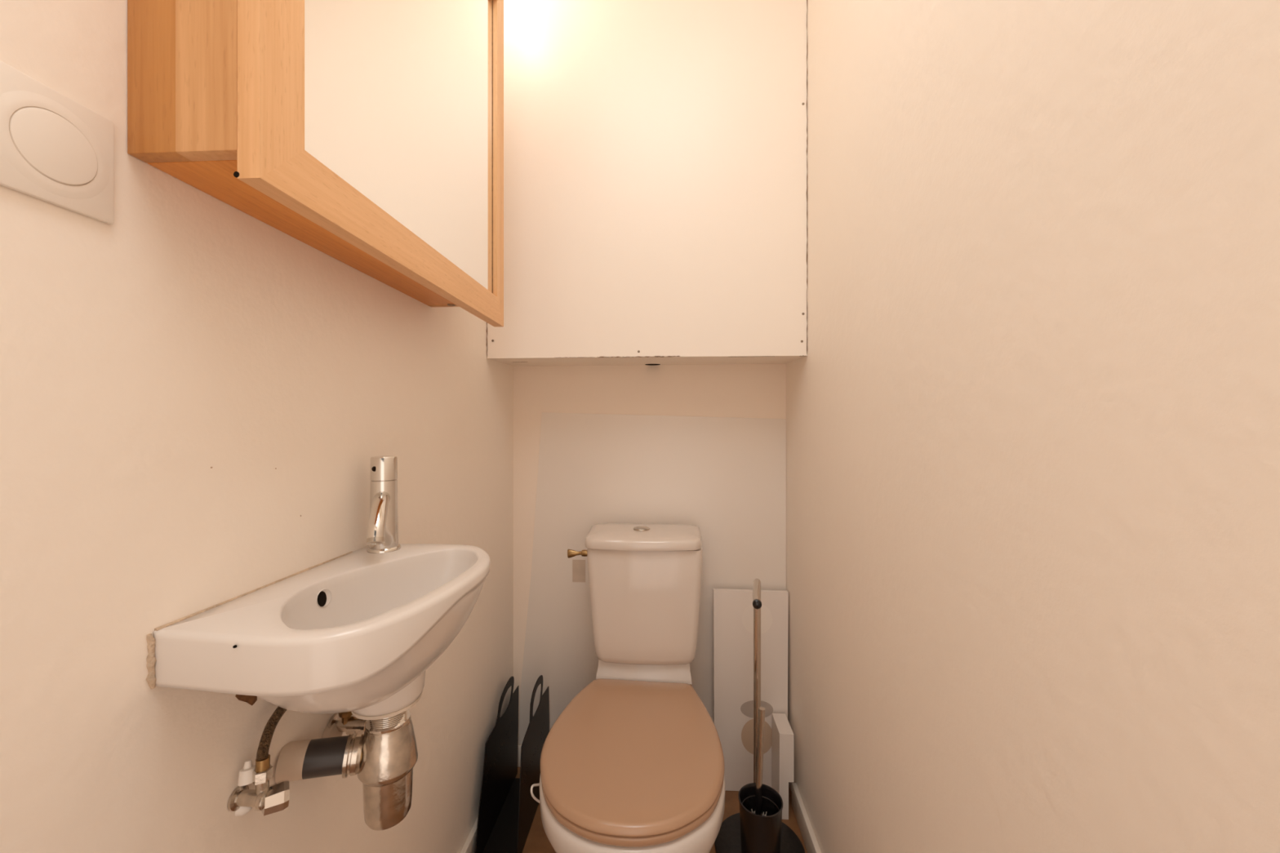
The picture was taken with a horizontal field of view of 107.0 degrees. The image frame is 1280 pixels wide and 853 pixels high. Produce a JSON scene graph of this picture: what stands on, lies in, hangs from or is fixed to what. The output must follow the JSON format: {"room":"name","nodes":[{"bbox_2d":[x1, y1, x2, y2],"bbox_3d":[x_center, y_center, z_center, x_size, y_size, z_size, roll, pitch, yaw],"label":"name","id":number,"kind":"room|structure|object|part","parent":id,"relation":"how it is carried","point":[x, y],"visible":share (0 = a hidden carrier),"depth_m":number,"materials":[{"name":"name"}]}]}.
{"room":"bathroom","nodes":[
{"label":"bathroom","id":0,"kind":"room"},
{"bbox_2d":[0,0,513,852],"bbox_3d":[-0.508,-0.168,0.464,0.101,2.465,2.269,0,0,3],"label":"wall","id":1,"kind":"structure","parent":0,"point":[197,397],"depth_m":0.47,"materials":[{"name":"paint"}]},
{"bbox_2d":[0,60,114,224],"bbox_3d":[-0.460,-0.220,0.367,0.008,0.090,0.091,0,0,3],"label":"light switch","id":2,"kind":"object","parent":1,"relation":"attached to","point":[55,149],"visible":1,"depth_m":0.37,"materials":[{"name":"beige plastic"}]},
{"bbox_2d":[227,759,289,816],"bbox_3d":[-0.428,0.409,0.537,0.059,0.066,0.034,0,0,-14],"label":"valve","id":3,"kind":"object","parent":1,"relation":"attached to","point":[266,798],"visible":1,"depth_m":0.53,"materials":[{"name":"silver metal"}]},
{"bbox_2d":[255,779,269,795],"bbox_3d":[-0.426,0.407,0.534,0.012,0.021,0.012,0,0,3],"label":"outlet","id":4,"kind":"object","parent":3,"relation":"attached to","point":[263,789],"depth_m":0.53,"materials":[{"name":"silver metal"}]},
{"bbox_2d":[252,706,287,785],"bbox_3d":[-0.434,0.326,0.605,0.019,0.145,0.162,0,0,-6],"label":"supply hose","id":5,"kind":"object","parent":3,"relation":"attached to","point":[263,772],"visible":0.43,"depth_m":0.54,"materials":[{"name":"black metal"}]},
{"bbox_3d":[-0.418,0.423,0.538,0.031,0.030,0.030,0,0,-42],"label":"valve knob","id":6,"kind":"part","parent":3,"relation":"part of","materials":[{"name":"silver metal"}]},
{"bbox_2d":[127,0,503,326],"bbox_3d":[-0.380,-0.587,0.732,0.125,0.736,0.625,0,0,3],"label":"upper cabinet","id":7,"kind":"object","parent":1,"relation":"attached to","point":[368,134],"visible":1,"depth_m":0.56,"materials":[{"name":"brown wood"}]},
{"bbox_3d":[-0.408,-0.587,0.429,0.104,0.686,0.016,0,0,3],"label":"panel","id":8,"kind":"part","parent":7,"relation":"part of","materials":[{"name":"brown wood"}]},
{"bbox_3d":[-0.393,-0.253,0.695,0.104,0.016,0.516,0,0,3],"label":"panel","id":9,"kind":"part","parent":7,"relation":"part of","materials":[{"name":"brown wood"}]},
{"bbox_3d":[-0.328,-0.246,0.730,0.021,0.054,0.624,0,0,3],"label":"rail","id":10,"kind":"part","parent":7,"relation":"part of","materials":[{"name":"brown wood"}]},
{"bbox_2d":[304,0,492,293],"bbox_3d":[-0.330,-0.587,0.735,0.007,0.626,0.532,0,0,3],"label":"mirror","id":11,"kind":"object","parent":7,"relation":"on","point":[398,93],"depth_m":0.68,"materials":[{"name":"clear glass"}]},
{"bbox_3d":[-0.377,-0.587,0.961,0.104,0.686,0.016,0,0,3],"label":"panel","id":12,"kind":"part","parent":7,"relation":"part of","materials":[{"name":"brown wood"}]},
{"bbox_2d":[146,543,490,719],"bbox_3d":[-0.334,0.282,0.606,0.238,0.182,0.358,0,0,3],"label":"basin","id":13,"kind":"object","parent":1,"relation":"attached to","point":[358,632],"visible":1,"depth_m":0.50,"materials":[{"name":"white ceramic"}]},
{"bbox_2d":[275,709,417,830],"bbox_3d":[-0.383,0.450,0.631,0.159,0.158,0.072,0,0,-13],"label":"trap","id":14,"kind":"object","parent":13,"relation":"attached to","point":[384,757],"visible":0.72,"depth_m":0.61,"materials":[{"name":"silver metal"}]},
{"bbox_2d":[357,717,417,786],"bbox_3d":[-0.340,0.431,0.640,0.072,0.066,0.072,0,0,3],"label":"pipe fitting","id":15,"kind":"object","parent":14,"relation":"on","point":[388,753],"depth_m":0.62,"materials":[{"name":"silver metal"}]},
{"bbox_2d":[362,768,413,830],"bbox_3d":[-0.340,0.495,0.640,0.061,0.068,0.061,0,0,3],"label":"cup","id":16,"kind":"object","parent":14,"relation":"on","point":[387,800],"depth_m":0.61,"materials":[{"name":"silver metal"}]},
{"bbox_2d":[366,455,400,553],"bbox_3d":[-0.392,0.120,0.707,0.047,0.147,0.122,0,0,-14],"label":"tap","id":17,"kind":"object","parent":13,"relation":"on","point":[383,523],"visible":1,"depth_m":0.72,"materials":[{"name":"silver metal"}]},
{"bbox_3d":[-0.384,0.131,0.698,0.023,0.064,0.099,0,0,-22],"label":"spout","id":18,"kind":"part","parent":17,"relation":"part of","materials":[{"name":"silver metal"}]},
{"bbox_3d":[-0.402,0.065,0.743,0.038,0.037,0.038,0,0,3],"label":"handle","id":19,"kind":"part","parent":17,"relation":"part of","materials":[{"name":"silver metal"}]},
{"bbox_2d":[321,711,366,738],"bbox_3d":[-0.419,0.402,0.682,0.054,0.121,0.043,0,0,3],"label":"valve","id":20,"kind":"object","parent":1,"relation":"attached to","point":[339,723],"visible":0.3,"depth_m":0.68,"materials":[{"name":"silver metal"}]},
{"bbox_3d":[-0.425,0.415,0.687,0.019,0.030,0.019,0,0,-19],"label":"valve stem","id":21,"kind":"part","parent":20,"relation":"part of","materials":[{"name":"gold metal"}]},
{"bbox_2d":[460,816,478,852],"bbox_3d":[-0.452,1.031,0.461,0.014,0.068,2.069,0,0,3],"label":"baseboard","id":22,"kind":"structure","parent":1,"relation":"attached to","point":[468,846],"depth_m":1.15,"materials":[{"name":"beige paint"}]},
{"bbox_2d":[486,0,807,365],"bbox_3d":[0.017,-0.791,1.358,0.847,1.218,0.224,0,0,3],"label":"wall","id":23,"kind":"structure","parent":0,"point":[655,151],"depth_m":1.25,"materials":[{"name":"white paint"}]},
{"bbox_2d":[513,364,786,744],"bbox_3d":[0.026,-0.168,1.520,0.847,2.465,0.100,0,0,3],"label":"wall","id":24,"kind":"structure","parent":0,"point":[717,390],"depth_m":1.48,"materials":[{"name":"beige paint"}]},
{"bbox_2d":[517,744,521,767],"bbox_3d":[-0.252,1.033,1.479,0.270,0.064,0.014,0,0,3],"label":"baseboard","id":25,"kind":"structure","parent":24,"relation":"attached to","point":[518,745],"depth_m":1.48,"materials":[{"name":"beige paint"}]},
{"bbox_2d":[517,412,786,744],"bbox_3d":[0.030,0.477,1.468,0.830,1.043,0.003,0,0,3],"label":"sheet","id":26,"kind":"object","parent":24,"relation":"attached to","point":[725,477],"visible":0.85,"depth_m":1.47,"materials":[{"name":"beige paint"}]},
{"bbox_2d":[515,767,807,852],"bbox_3d":[-0.061,1.115,-0.012,1.047,0.100,3.169,0,0,3],"label":"floor","id":27,"kind":"structure","parent":0,"point":[537,841],"depth_m":1.26,"materials":[{"name":"wood"}]},
{"bbox_2d":[475,675,549,852],"bbox_3d":[-0.338,0.887,1.293,0.100,0.354,0.344,0,0,3],"label":"magazine rack","id":28,"kind":"object","parent":27,"relation":"on","point":[507,810],"visible":1,"depth_m":1.27,"materials":[{"name":"black metal"}]},
{"bbox_3d":[-0.387,0.901,1.296,0.002,0.326,0.344,0,0,3],"label":"plate","id":29,"kind":"part","parent":28,"relation":"part of","materials":[{"name":"black metal"}]},
{"bbox_3d":[-0.339,1.063,1.274,0.097,0.002,0.306,0,0,3],"label":"plate","id":30,"kind":"part","parent":28,"relation":"part of","materials":[{"name":"black metal"}]},
{"bbox_3d":[-0.289,0.887,1.297,0.002,0.354,0.321,0,0,3],"label":"plate","id":31,"kind":"part","parent":28,"relation":"part of","materials":[{"name":"black metal"}]},
{"bbox_2d":[530,523,725,852],"bbox_3d":[-0.017,0.676,1.129,0.412,0.778,0.698,0,0,3],"label":"toilet","id":32,"kind":"object","parent":27,"relation":"on","point":[634,762],"visible":1,"depth_m":1.06,"materials":[{"name":"beige ceramic"}]},
{"bbox_3d":[-0.189,0.362,1.348,0.034,0.026,0.015,0,0,3],"label":"valve knob","id":33,"kind":"part","parent":32,"relation":"part of","materials":[{"name":"gold metal"}]},
{"bbox_3d":[-0.015,0.696,1.024,0.378,0.018,0.470,0,0,3],"label":"seat","id":34,"kind":"part","parent":32,"relation":"part of","materials":[{"name":"beige plastic"}]},
{"bbox_3d":[-0.015,0.676,1.024,0.380,0.018,0.472,0,0,3],"label":"lid","id":35,"kind":"part","parent":32,"relation":"part of","materials":[{"name":"beige plastic"}]},
{"bbox_3d":[-0.015,0.886,1.032,0.384,0.357,0.491,0,0,3],"label":"bowl","id":36,"kind":"part","parent":32,"relation":"part of","materials":[{"name":"white ceramic"}]},
{"bbox_3d":[0.011,0.308,1.339,0.328,0.034,0.209,0,0,3],"label":"cistern lid","id":37,"kind":"part","parent":32,"relation":"part of","materials":[{"name":"beige ceramic"}]},
{"bbox_2d":[713,588,788,791],"bbox_3d":[0.329,0.776,1.402,0.219,0.575,0.044,0,0,3],"label":"leaning board","id":38,"kind":"object","parent":27,"relation":"on","point":[733,609],"visible":0.72,"depth_m":1.40,"materials":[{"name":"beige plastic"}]},
{"bbox_2d":[714,578,804,852],"bbox_3d":[0.300,0.728,1.190,0.223,0.674,0.223,0,0,-38],"label":"toilet brush holder","id":39,"kind":"object","parent":27,"relation":"on","point":[745,831],"visible":0.99,"depth_m":1.18,"materials":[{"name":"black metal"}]},
{"bbox_3d":[0.282,0.401,1.147,0.020,0.018,0.156,0,0,14],"label":"arm","id":40,"kind":"part","parent":39,"relation":"part of","materials":[{"name":"silver metal"}]},
{"bbox_3d":[0.301,0.728,1.216,0.018,0.660,0.018,0,0,3],"label":"rod","id":41,"kind":"part","parent":39,"relation":"part of","materials":[{"name":"silver metal"}]},
{"bbox_3d":[0.265,0.401,1.070,0.021,0.021,0.016,0,0,3],"label":"knob","id":42,"kind":"part","parent":39,"relation":"part of","materials":[{"name":"black plastic"}]},
{"bbox_2d":[751,706,766,816],"bbox_3d":[0.289,0.845,1.136,0.054,0.339,0.058,0,0,3],"label":"toilet brush","id":43,"kind":"object","parent":39,"relation":"in","point":[758,788],"visible":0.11,"depth_m":1.13,"materials":[{"name":"silver metal"}]},
{"bbox_3d":[0.289,0.820,1.135,0.023,0.289,0.015,0,0,3],"label":"handle","id":44,"kind":"part","parent":43,"relation":"part of","materials":[{"name":"silver metal"}]},
{"bbox_2d":[737,782,782,852],"bbox_3d":[0.289,0.975,1.135,0.104,0.164,0.104,0,0,3],"label":"cup","id":45,"kind":"object","parent":39,"relation":"on","point":[762,833],"depth_m":1.11,"materials":[{"name":"black plastic"}]},
{"bbox_2d":[786,0,1279,852],"bbox_3d":[0.437,-0.168,0.410,0.100,2.465,2.269,0,0,3],"label":"wall","id":46,"kind":"structure","parent":0,"point":[1033,404],"depth_m":0.46,"materials":[{"name":"paint"}]},
{"bbox_2d":[771,713,793,819],"bbox_3d":[0.399,0.949,1.329,0.040,0.231,0.093,0,0,3],"label":"leaning board","id":47,"kind":"object","parent":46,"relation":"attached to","point":[782,740],"depth_m":1.28,"materials":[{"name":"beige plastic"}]},
{"bbox_2d":[791,782,821,852],"bbox_3d":[0.377,1.032,0.355,0.014,0.066,1.952,0,0,3],"label":"baseboard","id":48,"kind":"structure","parent":46,"relation":"attached to","point":[811,845],"depth_m":1.22,"materials":[{"name":"beige paint"}]}
]}

